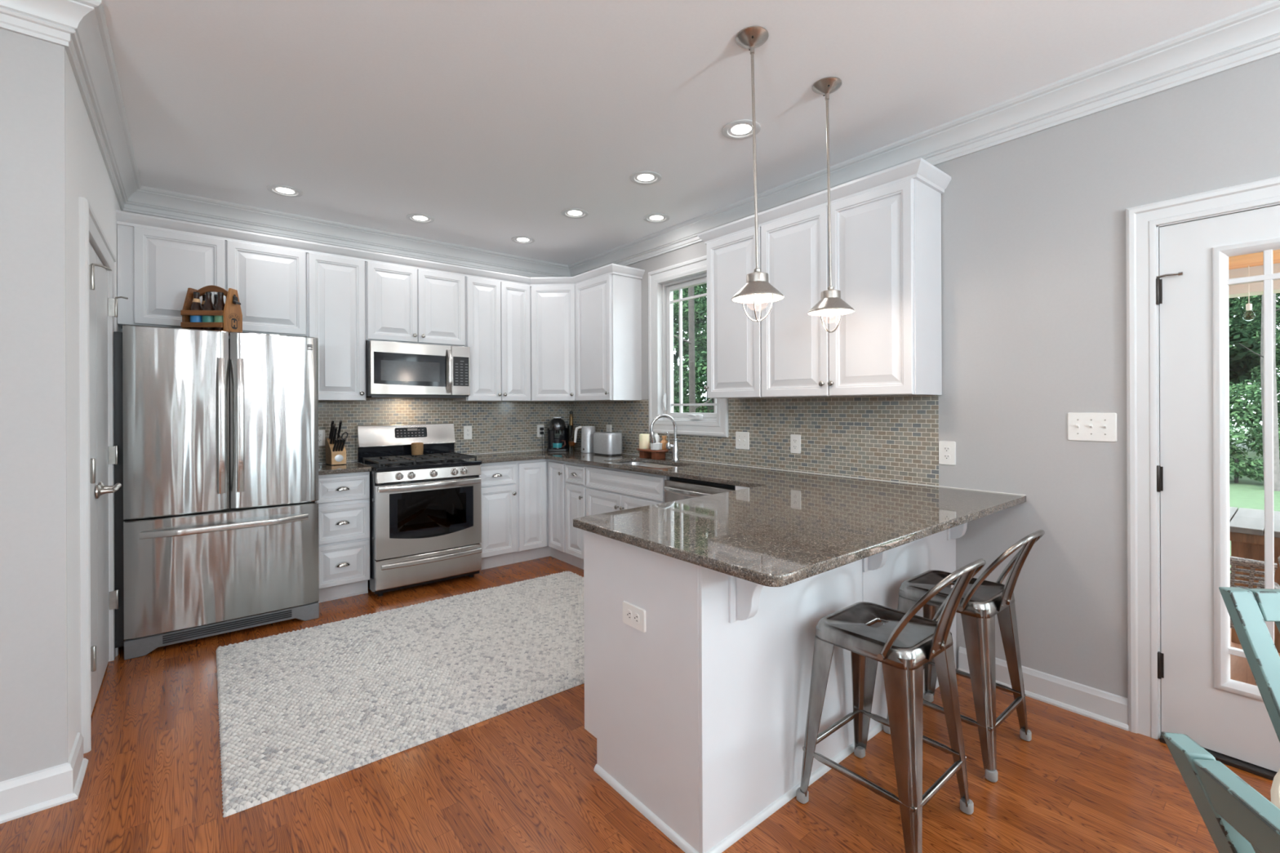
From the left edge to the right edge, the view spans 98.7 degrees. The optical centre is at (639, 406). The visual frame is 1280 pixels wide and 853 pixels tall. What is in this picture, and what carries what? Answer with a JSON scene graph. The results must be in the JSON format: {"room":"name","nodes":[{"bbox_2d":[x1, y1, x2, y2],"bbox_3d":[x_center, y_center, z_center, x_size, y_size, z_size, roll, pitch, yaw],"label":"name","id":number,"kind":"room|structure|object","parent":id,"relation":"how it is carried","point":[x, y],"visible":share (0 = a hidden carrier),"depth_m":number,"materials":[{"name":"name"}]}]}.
{"room":"kitchen","nodes":[
{"label":"kitchen","id":0,"kind":"room"},
{"bbox_2d":[0,28,67,782],"bbox_3d":[-3.274,-0.015,0.882,3.290,2.722,0.120,0,0,-39],"label":"wall","id":1,"kind":"structure","parent":0,"point":[33,705],"depth_m":1.83,"materials":[{"name":"grey paint"}]},
{"bbox_2d":[0,762,77,823],"bbox_3d":[-3.211,1.285,0.834,3.318,0.122,0.028,0,0,-39],"label":"baseboard","id":2,"kind":"structure","parent":1,"relation":"attached to","point":[29,793],"depth_m":1.82,"materials":[{"name":"white paint"}]},
{"bbox_2d":[0,0,101,46],"bbox_3d":[-3.171,-1.301,0.829,3.390,0.150,0.100,0,0,-39],"label":"trim","id":3,"kind":"structure","parent":1,"relation":"attached to","point":[53,21],"depth_m":1.83,"materials":[{"name":"white paint"}]},
{"bbox_2d":[64,48,121,759],"bbox_3d":[-2.652,-0.017,2.621,0.120,2.722,2.011,0,0,-39],"label":"wall","id":4,"kind":"structure","parent":0,"point":[86,175],"depth_m":2.04,"materials":[{"name":"white paint"}]},
{"bbox_2d":[67,732,88,798],"bbox_3d":[-2.011,1.280,1.964,0.028,0.122,0.253,0,0,-39],"label":"baseboard","id":5,"kind":"structure","parent":4,"relation":"attached to","point":[78,764],"depth_m":1.96,"materials":[{"name":"white paint"}]},
{"bbox_2d":[64,0,141,210],"bbox_3d":[-2.539,-1.304,2.651,0.100,0.150,2.115,0,0,-39],"label":"trim","id":6,"kind":"structure","parent":4,"relation":"attached to","point":[89,51],"depth_m":2.33,"materials":[{"name":"white paint"}]},
{"bbox_2d":[79,196,128,753],"bbox_3d":[-2.490,0.268,2.554,0.114,2.150,1.098,0,0,-39],"label":"door","id":7,"kind":"structure","parent":4,"relation":"in","point":[95,305],"depth_m":2.48,"materials":[{"name":"white paint"}]},
{"bbox_2d":[121,210,530,338],"bbox_3d":[-2.001,-0.020,4.547,3.570,2.722,0.140,0,0,-39],"label":"wall","id":8,"kind":"structure","parent":0,"point":[122,211],"depth_m":4.03,"materials":[{"name":"grey paint"}]},
{"bbox_2d":[117,224,306,337],"bbox_3d":[-2.779,-0.787,3.628,0.962,0.598,0.282,0,0,-39],"label":"upper cabinet","id":9,"kind":"object","parent":8,"relation":"attached to","point":[157,268],"visible":0.84,"depth_m":3.47,"materials":[{"name":"white paint"}]},
{"bbox_2d":[306,253,365,400],"bbox_3d":[-2.250,-0.565,4.042,0.375,1.045,0.312,0,0,-39],"label":"upper cabinet","id":10,"kind":"object","parent":8,"relation":"attached to","point":[336,286],"visible":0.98,"depth_m":3.95,"materials":[{"name":"white paint"}]},
{"bbox_2d":[123,185,570,277],"bbox_3d":[-1.938,-1.306,4.448,3.310,0.150,0.100,0,0,-39],"label":"trim","id":11,"kind":"structure","parent":8,"relation":"attached to","point":[149,201],"depth_m":4.10,"materials":[{"name":"white paint"}]},
{"bbox_2d":[365,261,466,346],"bbox_3d":[-1.810,-0.792,4.404,0.761,0.596,0.312,0,0,-39],"label":"upper cabinet","id":12,"kind":"object","parent":8,"relation":"attached to","point":[403,304],"visible":0.98,"depth_m":4.28,"materials":[{"name":"white paint"}]},
{"bbox_2d":[365,340,470,398],"bbox_3d":[-1.776,-0.276,4.363,0.757,0.419,0.415,0,0,-39],"label":"microwave","id":13,"kind":"object","parent":12,"relation":"attached to","point":[393,370],"visible":0.99,"depth_m":4.21,"materials":[{"name":"silver metal"}]},
{"bbox_2d":[318,398,572,463],"bbox_3d":[-1.591,0.165,4.789,2.339,0.550,0.006,0,0,-39],"label":"tiled wall","id":14,"kind":"structure","parent":8,"relation":"attached to","point":[496,426],"depth_m":4.81,"materials":[{"name":"grey tile"}]},
{"bbox_2d":[318,430,324,446],"bbox_3d":[-2.401,0.238,4.114,0.074,0.120,0.009,0,0,-39],"label":"wall outlet","id":15,"kind":"object","parent":14,"relation":"attached to","point":[321,433],"visible":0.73,"depth_m":4.12,"materials":[{"name":"white plastic"}]},
{"bbox_2d":[463,425,471,439],"bbox_3d":[-1.517,0.231,4.840,0.074,0.120,0.009,0,0,-39],"label":"wall outlet","id":16,"kind":"object","parent":14,"relation":"attached to","point":[467,429],"visible":1,"depth_m":4.84,"materials":[{"name":"white plastic"}]},
{"bbox_2d":[537,424,544,437],"bbox_3d":[-0.957,0.237,5.299,0.074,0.120,0.009,0,0,-39],"label":"wall outlet","id":17,"kind":"object","parent":14,"relation":"attached to","point":[539,426],"visible":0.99,"depth_m":5.29,"materials":[{"name":"white plastic"}]},
{"bbox_2d":[454,276,530,401],"bbox_3d":[-1.285,-0.569,4.834,0.592,1.045,0.312,0,0,-39],"label":"upper cabinet","id":18,"kind":"object","parent":8,"relation":"attached to","point":[498,313],"visible":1,"depth_m":4.73,"materials":[{"name":"white paint"}]},
{"bbox_2d":[0,555,1272,852],"bbox_3d":[-0.574,1.365,0.319,6.740,0.060,8.480,0,0,-39],"label":"floor","id":19,"kind":"structure","parent":0,"point":[523,779],"depth_m":1.90,"materials":[{"name":"brown wood"}]},
{"bbox_2d":[113,324,319,660],"bbox_3d":[-2.597,0.456,3.413,0.950,1.776,0.773,0,0,-39],"label":"refrigerator","id":20,"kind":"object","parent":19,"relation":"on","point":[216,435],"visible":1,"depth_m":3.12,"materials":[{"name":"silver metal"}]},
{"bbox_2d":[180,284,242,335],"bbox_3d":[-2.546,-0.579,3.290,0.270,0.290,0.168,0,0,-3],"label":"caddy","id":21,"kind":"object","parent":20,"relation":"on","point":[233,315],"visible":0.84,"depth_m":3.25,"materials":[{"name":"brown wood"}]},
{"bbox_2d":[190,292,202,329],"bbox_3d":[-2.624,-0.560,3.249,0.062,0.230,0.062,0,0,-3],"label":"bottle","id":22,"kind":"object","parent":21,"relation":"in","point":[196,304],"visible":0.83,"depth_m":3.23,"materials":[{"name":"brown glass"}]},
{"bbox_2d":[201,292,214,330],"bbox_3d":[-2.556,-0.561,3.253,0.062,0.230,0.062,0,0,-3],"label":"bottle","id":23,"kind":"object","parent":21,"relation":"in","point":[208,305],"visible":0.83,"depth_m":3.23,"materials":[{"name":"brown glass"}]},
{"bbox_2d":[213,292,224,330],"bbox_3d":[-2.488,-0.561,3.257,0.062,0.230,0.062,0,0,-3],"label":"bottle","id":24,"kind":"object","parent":21,"relation":"in","point":[220,305],"visible":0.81,"depth_m":3.24,"materials":[{"name":"brown glass"}]},
{"bbox_2d":[317,471,369,602],"bbox_3d":[-2.188,0.900,3.953,0.349,0.883,0.516,0,0,-39],"label":"base cabinet","id":25,"kind":"object","parent":19,"relation":"on","point":[344,499],"visible":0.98,"depth_m":3.79,"materials":[{"name":"white paint"}]},
{"bbox_2d":[318,461,371,475],"bbox_3d":[-2.191,0.443,3.953,0.349,0.030,0.534,0,0,-39],"label":"countertop","id":26,"kind":"structure","parent":25,"relation":"on","point":[350,467],"depth_m":3.81,"materials":[{"name":"stone"}]},
{"bbox_2d":[324,437,346,465],"bbox_3d":[-2.245,0.331,4.053,0.142,0.194,0.100,0,0,44],"label":"knife block","id":27,"kind":"object","parent":26,"relation":"on","point":[332,458],"visible":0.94,"depth_m":4.01,"materials":[{"name":"brown wood"}]},
{"bbox_2d":[216,570,584,817],"bbox_3d":[-0.962,1.325,3.099,2.250,0.023,1.575,0,0,-38],"label":"rug","id":28,"kind":"object","parent":19,"relation":"on","point":[298,709],"visible":0.77,"depth_m":2.67,"materials":[{"name":"fabric"}]},
{"bbox_2d":[356,422,481,596],"bbox_3d":[-1.695,0.742,4.236,0.763,1.197,0.654,0,0,-39],"label":"gas range","id":29,"kind":"object","parent":19,"relation":"on","point":[425,509],"visible":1,"depth_m":4.05,"materials":[{"name":"silver metal"}]},
{"bbox_2d":[411,442,423,455],"bbox_3d":[-1.780,0.339,4.391,0.092,0.096,0.092,0,0,-39],"label":"cup","id":30,"kind":"object","parent":29,"relation":"on","point":[417,448],"visible":1,"depth_m":4.35,"materials":[{"name":"ceramic"}]},
{"bbox_2d":[356,456,481,471],"bbox_3d":[-1.708,0.438,4.250,0.763,0.030,0.588,0,0,-39],"label":"cooktop","id":31,"kind":"object","parent":29,"relation":"in","point":[463,463],"depth_m":4.06,"materials":[{"name":"black metal"}]},
{"bbox_2d":[374,475,481,560],"bbox_3d":[-1.520,0.802,4.024,0.759,0.522,0.103,0,0,-39],"label":"oven","id":32,"kind":"object","parent":29,"relation":"in","point":[415,517],"depth_m":4.00,"materials":[{"name":"silver metal"}]},
{"bbox_2d":[479,461,517,569],"bbox_3d":[-1.312,0.897,4.670,0.370,0.883,0.520,0,0,-39],"label":"base cabinet","id":33,"kind":"object","parent":19,"relation":"on","point":[499,544],"visible":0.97,"depth_m":4.51,"materials":[{"name":"white paint"}]},
{"bbox_2d":[513,458,572,564],"bbox_3d":[-0.766,0.895,4.962,0.841,0.883,0.762,0,0,-39],"label":"base cabinet","id":34,"kind":"object","parent":19,"relation":"on","point":[540,483],"visible":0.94,"depth_m":4.70,"materials":[{"name":"white paint"}]},
{"bbox_2d":[564,462,586,569],"bbox_3d":[-0.328,0.893,4.626,0.590,0.883,0.308,0,0,-39],"label":"base cabinet","id":35,"kind":"object","parent":19,"relation":"on","point":[575,486],"visible":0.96,"depth_m":4.46,"materials":[{"name":"white paint"}]},
{"bbox_2d":[586,464,669,515],"bbox_3d":[0.068,0.891,4.144,0.590,0.883,0.936,0,0,-39],"label":"base cabinet","id":36,"kind":"object","parent":19,"relation":"on","point":[608,490],"visible":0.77,"depth_m":3.99,"materials":[{"name":"white paint"}]},
{"bbox_2d":[663,476,735,502],"bbox_3d":[0.547,0.888,3.525,0.615,0.845,0.612,0,0,-39],"label":"dishwasher","id":37,"kind":"object","parent":19,"relation":"on","point":[674,488],"visible":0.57,"depth_m":3.41,"materials":[{"name":"silver metal"}]},
{"bbox_2d":[669,476,735,488],"bbox_3d":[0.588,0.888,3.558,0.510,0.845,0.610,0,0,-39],"label":"control panel","id":38,"kind":"object","parent":37,"relation":"in","point":[725,486],"depth_m":3.39,"materials":[{"name":"plastic"}]},
{"bbox_2d":[583,485,967,852],"bbox_3d":[0.655,0.889,2.454,1.842,0.883,1.142,0,0,-39],"label":"base cabinet","id":39,"kind":"object","parent":19,"relation":"on","point":[697,719],"visible":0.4,"depth_m":1.81,"materials":[{"name":"white paint"}]},
{"bbox_2d":[622,600,645,632],"bbox_3d":[-0.022,0.705,1.842,0.009,0.074,0.120,0,0,-39],"label":"wall outlet","id":40,"kind":"object","parent":39,"relation":"attached to","point":[634,616],"visible":1,"depth_m":1.83,"materials":[{"name":"white plastic"}]},
{"bbox_2d":[626,609,631,620],"bbox_3d":[-0.036,0.705,1.855,0.003,0.034,0.028,0,0,-39],"label":"socket","id":41,"kind":"object","parent":40,"relation":"attached to","point":[628,612],"depth_m":1.85,"materials":[{"name":"white plastic"}]},
{"bbox_2d":[633,613,639,623],"bbox_3d":[-0.011,0.705,1.825,0.003,0.034,0.028,0,0,-39],"label":"socket","id":42,"kind":"object","parent":40,"relation":"attached to","point":[636,615],"depth_m":1.82,"materials":[{"name":"white plastic"}]},
{"bbox_2d":[471,448,1026,586],"bbox_3d":[-0.176,0.435,3.438,1.878,0.030,3.885,0,0,-39],"label":"countertop","id":43,"kind":"structure","parent":39,"relation":"on","point":[788,527],"depth_m":2.06,"materials":[{"name":"stone"}]},
{"bbox_2d":[546,417,573,451],"bbox_3d":[-0.764,0.261,5.241,0.247,0.323,0.200,0,0,-8],"label":"coffee machine","id":44,"kind":"object","parent":43,"relation":"on","point":[557,429],"visible":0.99,"depth_m":5.23,"materials":[{"name":"black plastic"}]},
{"bbox_2d":[552,439,565,448],"bbox_3d":[-0.763,0.356,5.186,0.124,0.088,0.089,0,0,-8],"label":"mug","id":45,"kind":"object","parent":44,"relation":"on","point":[557,443],"visible":1,"depth_m":5.15,"materials":[{"name":"ceramic"}]},
{"bbox_2d":[573,426,595,453],"bbox_3d":[-0.491,0.299,5.017,0.162,0.243,0.183,0,0,-39],"label":"electric kettle","id":46,"kind":"object","parent":43,"relation":"on","point":[587,432],"visible":0.91,"depth_m":4.95,"materials":[{"name":"silver metal"}]},
{"bbox_2d":[593,431,622,455],"bbox_3d":[-0.288,0.324,4.796,0.165,0.192,0.292,0,0,-37],"label":"toaster","id":47,"kind":"object","parent":43,"relation":"on","point":[605,443],"visible":1,"depth_m":4.69,"materials":[{"name":"silver metal"}]},
{"bbox_2d":[620,462,679,467],"bbox_3d":[0.053,0.540,4.097,0.400,0.179,0.750,0,0,-39],"label":"sink","id":48,"kind":"object","parent":43,"relation":"in","point":[640,464],"visible":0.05,"depth_m":4.35,"materials":[{"name":"silver metal"}]},
{"bbox_2d":[636,448,668,459],"bbox_3d":[0.099,0.381,4.419,0.183,0.075,0.332,0,0,-39],"label":"tray","id":49,"kind":"object","parent":43,"relation":"on","point":[643,453],"visible":0.88,"depth_m":4.35,"materials":[{"name":"brown wood"}]},
{"bbox_2d":[639,434,649,448],"bbox_3d":[0.035,0.285,4.464,0.085,0.118,0.084,0,0,-39],"label":"candle","id":50,"kind":"object","parent":49,"relation":"on","point":[644,439],"visible":1,"depth_m":4.43,"materials":[{"name":"beige wax"}]},
{"bbox_2d":[650,442,662,450],"bbox_3d":[0.129,0.317,4.334,0.094,0.054,0.094,0,0,-39],"label":"jar","id":51,"kind":"object","parent":49,"relation":"on","point":[657,446],"visible":0.92,"depth_m":4.29,"materials":[{"name":"white ceramic"}]},
{"bbox_2d":[660,435,667,449],"bbox_3d":[0.193,0.289,4.367,0.060,0.109,0.060,0,0,-39],"label":"bottle","id":52,"kind":"object","parent":49,"relation":"on","point":[664,442],"visible":0.88,"depth_m":4.34,"materials":[{"name":"plastic"}]},
{"bbox_2d":[649,413,679,461],"bbox_3d":[0.186,0.239,4.177,0.239,0.359,0.063,0,0,-14],"label":"faucet","id":53,"kind":"object","parent":43,"relation":"on","point":[675,451],"visible":1,"depth_m":4.17,"materials":[{"name":"metal"}]},
{"bbox_2d":[796,558,986,852],"bbox_3d":[0.833,0.895,1.798,0.408,0.867,0.486,0,0,-39],"label":"bar stool","id":54,"kind":"object","parent":19,"relation":"on","point":[905,642],"visible":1,"depth_m":1.74,"materials":[{"name":"silver metal"}]},
{"bbox_2d":[883,529,1044,782],"bbox_3d":[1.299,0.893,2.186,0.408,0.867,0.486,0,0,-39],"label":"bar stool","id":55,"kind":"object","parent":19,"relation":"on","point":[981,600],"visible":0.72,"depth_m":2.05,"materials":[{"name":"silver metal"}]},
{"bbox_2d":[1161,731,1279,852],"bbox_3d":[0.880,0.864,0.385,0.601,0.931,0.454,0,0,14],"label":"dining chair","id":56,"kind":"object","parent":19,"relation":"on","point":[1237,818],"visible":1,"depth_m":0.61,"materials":[{"name":"teal paint"}]},
{"bbox_2d":[1218,586,1279,742],"bbox_3d":[1.476,0.862,0.891,0.454,0.931,0.601,0,0,5],"label":"dining chair","id":57,"kind":"object","parent":19,"relation":"on","point":[1248,609],"visible":1,"depth_m":1.15,"materials":[{"name":"teal paint"}]},
{"bbox_2d":[1270,768,1279,808],"bbox_3d":[1.327,0.952,0.412,1.120,0.744,1.120,0,0,-39],"label":"dining table","id":58,"kind":"object","parent":19,"relation":"on","point":[1275,788],"visible":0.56,"depth_m":0.84,"materials":[{"name":"white paint"}]},
{"bbox_2d":[101,0,1271,265],"bbox_3d":[-0.640,-1.436,0.274,6.880,0.100,8.480,0,0,-39],"label":"ceiling","id":59,"kind":"structure","parent":0,"point":[489,121],"depth_m":2.40,"materials":[{"name":"paint"}]},
{"bbox_2d":[266,184,302,197],"bbox_3d":[-2.268,-1.375,3.511,0.192,0.008,0.192,0,0,-39],"label":"recessed light","id":60,"kind":"object","parent":59,"relation":"in","point":[278,189],"visible":1,"depth_m":3.50,"materials":[{"name":"white paint"}]},
{"bbox_2d":[406,213,434,222],"bbox_3d":[-1.612,-1.377,4.030,0.192,0.008,0.192,0,0,-39],"label":"recessed light","id":61,"kind":"object","parent":59,"relation":"in","point":[420,218],"visible":1,"depth_m":4.03,"materials":[{"name":"white paint"}]},
{"bbox_2d":[511,235,534,244],"bbox_3d":[-0.971,-1.380,4.561,0.192,0.008,0.192,0,0,-39],"label":"recessed light","id":62,"kind":"object","parent":59,"relation":"in","point":[519,239],"visible":1,"depth_m":4.55,"materials":[{"name":"white paint"}]},
{"bbox_2d":[561,208,588,218],"bbox_3d":[-0.466,-1.382,3.938,0.192,0.008,0.192,0,0,-39],"label":"recessed light","id":63,"kind":"object","parent":59,"relation":"in","point":[575,213],"visible":1,"depth_m":3.93,"materials":[{"name":"white paint"}]},
{"bbox_2d":[630,170,661,184],"bbox_3d":[0.035,-1.384,3.331,0.192,0.008,0.192,0,0,-39],"label":"recessed light","id":64,"kind":"object","parent":59,"relation":"in","point":[643,177],"visible":1,"depth_m":3.33,"materials":[{"name":"white paint"}]},
{"bbox_2d":[643,213,669,222],"bbox_3d":[0.122,-1.385,4.046,0.192,0.008,0.192,0,0,-39],"label":"recessed light","id":65,"kind":"object","parent":59,"relation":"in","point":[658,217],"visible":1,"depth_m":4.04,"materials":[{"name":"white paint"}]},
{"bbox_2d":[721,119,760,139],"bbox_3d":[0.508,-1.386,2.756,0.192,0.008,0.192,0,0,-39],"label":"recessed light","id":66,"kind":"object","parent":59,"relation":"in","point":[744,131],"visible":0.94,"depth_m":2.75,"materials":[{"name":"white paint"}]},
{"bbox_2d":[731,26,784,321],"bbox_3d":[0.441,-0.854,2.067,0.194,1.072,0.194,0,0,-39],"label":"pendant light","id":67,"kind":"object","parent":59,"relation":"hanging from","point":[757,289],"visible":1,"depth_m":2.06,"materials":[{"name":"silver metal"}]},
{"bbox_2d":[807,76,854,332],"bbox_3d":[0.825,-0.856,2.381,0.194,1.071,0.194,0,0,-39],"label":"pendant light","id":68,"kind":"object","parent":59,"relation":"hanging from","point":[830,304],"visible":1,"depth_m":2.37,"materials":[{"name":"silver metal"}]},
{"bbox_2d":[626,53,1279,697],"bbox_3d":[1.971,-0.036,2.412,0.140,2.722,8.200,0,0,-39],"label":"wall","id":69,"kind":"structure","parent":0,"point":[1033,308],"depth_m":2.43,"materials":[{"name":"grey paint"}]},
{"bbox_2d":[521,285,586,401],"bbox_3d":[-0.743,-0.572,5.117,0.603,1.045,0.562,0,0,-39],"label":"upper cabinet","id":70,"kind":"object","parent":69,"relation":"attached to","point":[553,308],"visible":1,"depth_m":4.91,"materials":[{"name":"white paint"}]},
{"bbox_2d":[575,274,641,400],"bbox_3d":[-0.297,-0.573,4.785,0.350,1.045,0.551,0,0,-39],"label":"upper cabinet","id":71,"kind":"object","parent":69,"relation":"attached to","point":[608,308],"visible":1,"depth_m":4.62,"materials":[{"name":"white paint"}]},
{"bbox_2d":[115,209,644,286],"bbox_3d":[-1.600,-1.111,4.037,3.309,0.072,1.140,0,0,-39],"label":"trim","id":72,"kind":"structure","parent":71,"relation":"on","point":[122,218],"depth_m":3.99,"materials":[{"name":"white paint"}]},
{"bbox_2d":[318,448,1025,495],"bbox_3d":[-0.359,0.418,3.290,2.339,0.004,3.885,0,0,-39],"label":"trim","id":73,"kind":"structure","parent":69,"relation":"attached to","point":[575,448],"depth_m":3.27,"materials":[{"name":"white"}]},
{"bbox_2d":[648,255,728,437],"bbox_3d":[0.403,-0.449,4.299,0.166,1.344,0.867,0,0,-39],"label":"window","id":74,"kind":"structure","parent":69,"relation":"in","point":[662,282],"depth_m":4.51,"materials":[{"name":"white paint"}]},
{"bbox_2d":[671,288,716,413],"bbox_3d":[0.429,-0.450,4.320,0.023,1.000,0.525,0,0,-39],"label":"grille","id":75,"kind":"object","parent":74,"relation":"attached to","point":[681,299],"depth_m":4.44,"materials":[{"name":"white paint"}]},
{"bbox_2d":[703,226,772,398],"bbox_3d":[0.691,-0.577,3.575,0.342,1.045,0.451,0,0,-39],"label":"upper cabinet","id":76,"kind":"object","parent":69,"relation":"attached to","point":[734,340],"visible":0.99,"depth_m":3.48,"materials":[{"name":"white paint"}]},
{"bbox_2d":[572,395,938,485],"bbox_3d":[0.425,0.186,4.181,0.006,0.490,3.503,0,0,-39],"label":"tiled wall","id":77,"kind":"structure","parent":69,"relation":"attached to","point":[895,438],"depth_m":3.36,"materials":[{"name":"grey tile"}]},
{"bbox_2d":[735,431,749,449],"bbox_3d":[0.707,0.238,3.818,0.019,0.122,0.120,0,0,-39],"label":"light switch","id":78,"kind":"object","parent":77,"relation":"attached to","point":[742,438],"visible":1,"depth_m":3.82,"materials":[{"name":"white plastic"}]},
{"bbox_2d":[790,434,800,453],"bbox_3d":[0.986,0.239,3.486,0.009,0.120,0.074,0,0,-39],"label":"wall outlet","id":79,"kind":"object","parent":77,"relation":"attached to","point":[795,439],"visible":1,"depth_m":3.48,"materials":[{"name":"white plastic"}]},
{"bbox_2d":[760,177,942,397],"bbox_3d":[1.122,-0.579,3.050,0.342,1.045,0.906,0,0,-39],"label":"upper cabinet","id":80,"kind":"object","parent":69,"relation":"attached to","point":[886,242],"visible":0.99,"depth_m":2.81,"materials":[{"name":"white paint"}]},
{"bbox_2d":[697,157,951,244],"bbox_3d":[0.981,-1.122,3.228,0.346,0.072,1.452,0,0,-39],"label":"trim","id":81,"kind":"structure","parent":80,"relation":"on","point":[919,169],"depth_m":2.88,"materials":[{"name":"white paint"}]},
{"bbox_2d":[568,0,1279,276],"bbox_3d":[1.873,-1.322,2.336,0.100,0.150,8.200,0,0,-39],"label":"trim","id":82,"kind":"structure","parent":69,"relation":"attached to","point":[1252,34],"depth_m":2.45,"materials":[{"name":"white paint"}]},
{"bbox_2d":[938,440,955,465],"bbox_3d":[1.562,0.238,2.794,0.009,0.120,0.080,0,0,-39],"label":"wall outlet","id":83,"kind":"object","parent":69,"relation":"attached to","point":[947,450],"visible":1,"depth_m":2.79,"materials":[{"name":"white plastic"}]},
{"bbox_2d":[958,646,1128,731],"bbox_3d":[1.798,1.265,2.497,0.028,0.122,0.643,0,0,-39],"label":"baseboard","id":84,"kind":"structure","parent":69,"relation":"attached to","point":[1104,707],"depth_m":2.40,"materials":[{"name":"white paint"}]},
{"bbox_2d":[1067,412,1116,442],"bbox_3d":[1.925,0.088,2.343,0.019,0.122,0.166,0,0,-39],"label":"light switch","id":85,"kind":"object","parent":69,"relation":"attached to","point":[1092,427],"visible":1,"depth_m":2.34,"materials":[{"name":"white plastic"}]},
{"bbox_2d":[1125,175,1279,780],"bbox_3d":[2.382,0.256,1.849,0.221,2.135,1.112,0,0,-39],"label":"door","id":86,"kind":"structure","parent":69,"relation":"in","point":[1178,250],"depth_m":2.12,"materials":[{"name":"white paint"}]},
{"label":"outside","id":87,"kind":"structure","parent":0,"visible":0},
{"bbox_2d":[1229,425,1279,573],"bbox_3d":[10.916,1.698,15.055,90.000,0.180,100.000,0,0,-39],"label":"ground","id":88,"kind":"structure","parent":87,"point":[1248,493],"depth_m":10.23,"materials":[{"name":"green plant"}]},
{"bbox_2d":[673,286,711,413],"bbox_3d":[0.627,-2.325,7.430,1.049,8.052,1.080,0,0,3],"label":"bare tree","id":89,"kind":"object","parent":88,"relation":"on","point":[691,290],"visible":0.15,"depth_m":7.38,"materials":[{"name":"grey plant"}]},
{"bbox_2d":[673,283,713,413],"bbox_3d":[2.042,-2.721,9.169,3.067,9.222,2.966,0,0,-25],"label":"tree","id":90,"kind":"object","parent":88,"relation":"on","point":[686,304],"visible":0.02,"depth_m":9.09,"materials":[{"name":"green plant"}]},
{"bbox_2d":[672,284,716,418],"bbox_3d":[2.243,-3.541,17.401,3.991,10.934,3.212,0,0,29],"label":"tree","id":91,"kind":"object","parent":88,"relation":"on","point":[709,409],"visible":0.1,"depth_m":17.29,"materials":[{"name":"green plant"}]},
{"bbox_2d":[673,284,1279,426],"bbox_3d":[14.801,-5.073,22.046,44.326,14.693,19.222,0,0,18],"label":"foliage","id":92,"kind":"object","parent":88,"relation":"on","point":[1241,361],"visible":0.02,"depth_m":20.69,"materials":[{"name":"green plant"}]},
{"bbox_2d":[1228,293,1279,471],"bbox_3d":[14.474,-2.727,11.628,2.677,9.111,3.326,0,0,7],"label":"tree","id":93,"kind":"object","parent":88,"relation":"on","point":[1253,301],"visible":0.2,"depth_m":12.43,"materials":[{"name":"green plant"}]},
{"bbox_2d":[1229,382,1279,483],"bbox_3d":[12.581,0.551,11.480,1.986,2.203,1.596,0,0,23],"label":"bush","id":94,"kind":"object","parent":88,"relation":"on","point":[1255,440],"visible":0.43,"depth_m":11.37,"materials":[{"name":"green plant"}]},
{"bbox_2d":[1238,293,1279,491],"bbox_3d":[11.994,-2.371,10.558,1.049,8.055,1.080,0,0,3],"label":"bare tree","id":95,"kind":"object","parent":88,"relation":"on","point":[1276,442],"visible":0.21,"depth_m":10.44,"materials":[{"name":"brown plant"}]},
{"bbox_2d":[1248,294,1279,424],"bbox_3d":[20.577,-3.670,16.303,3.559,11.066,3.681,0,0,44],"label":"tree","id":96,"kind":"object","parent":88,"relation":"on","point":[1277,325],"visible":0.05,"depth_m":17.70,"materials":[{"name":"green plant"}]},
{"bbox_2d":[1250,312,1279,371],"bbox_3d":[17.469,-2.767,13.796,2.992,9.069,2.781,0,0,4],"label":"tree","id":97,"kind":"object","parent":88,"relation":"on","point":[1277,361],"visible":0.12,"depth_m":14.65,"materials":[{"name":"green plant"}]},
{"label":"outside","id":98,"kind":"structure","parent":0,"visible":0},
{"bbox_2d":[1228,249,1279,269],"bbox_3d":[3.131,-0.952,3.161,2.610,0.055,2.720,0,0,-39],"label":"ceiling","id":99,"kind":"structure","parent":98,"point":[1252,260],"depth_m":3.48,"materials":[{"name":"brown wood"}]},
{"bbox_2d":[1245,265,1256,320],"bbox_3d":[4.016,-0.747,3.622,0.062,0.366,0.061,0,0,-39],"label":"string light bulb","id":100,"kind":"object","parent":99,"relation":"hanging from","point":[1248,306],"visible":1,"depth_m":3.62,"materials":[{"name":"clear glass"}]},
{"bbox_2d":[1228,262,1279,297],"bbox_3d":[4.001,-0.843,3.875,0.180,0.170,2.720,0,0,-39],"label":"beam","id":101,"kind":"structure","parent":99,"relation":"attached to","point":[1255,288],"depth_m":3.67,"materials":[{"name":"white paint"}]},
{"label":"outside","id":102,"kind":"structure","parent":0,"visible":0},
{"bbox_2d":[1230,627,1279,685],"bbox_3d":[4.236,1.486,2.261,3.160,0.100,5.500,0,0,-39],"label":"floor","id":103,"kind":"structure","parent":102,"point":[1240,669],"depth_m":3.01,"materials":[{"name":"brown wood"}]},
{"bbox_2d":[1229,506,1279,653],"bbox_3d":[4.134,1.065,3.037,0.890,0.742,1.734,0,0,-39],"label":"patio table","id":104,"kind":"object","parent":103,"relation":"on","point":[1246,526],"visible":0.25,"depth_m":3.26,"materials":[{"name":"brown wood"}]},
{"bbox_2d":[1230,555,1279,684],"bbox_3d":[3.184,1.107,3.141,0.630,0.668,0.616,0,0,45],"label":"wicker chair","id":105,"kind":"object","parent":103,"relation":"on","point":[1234,561],"visible":0.04,"depth_m":2.83,"materials":[{"name":"brown wicker"}]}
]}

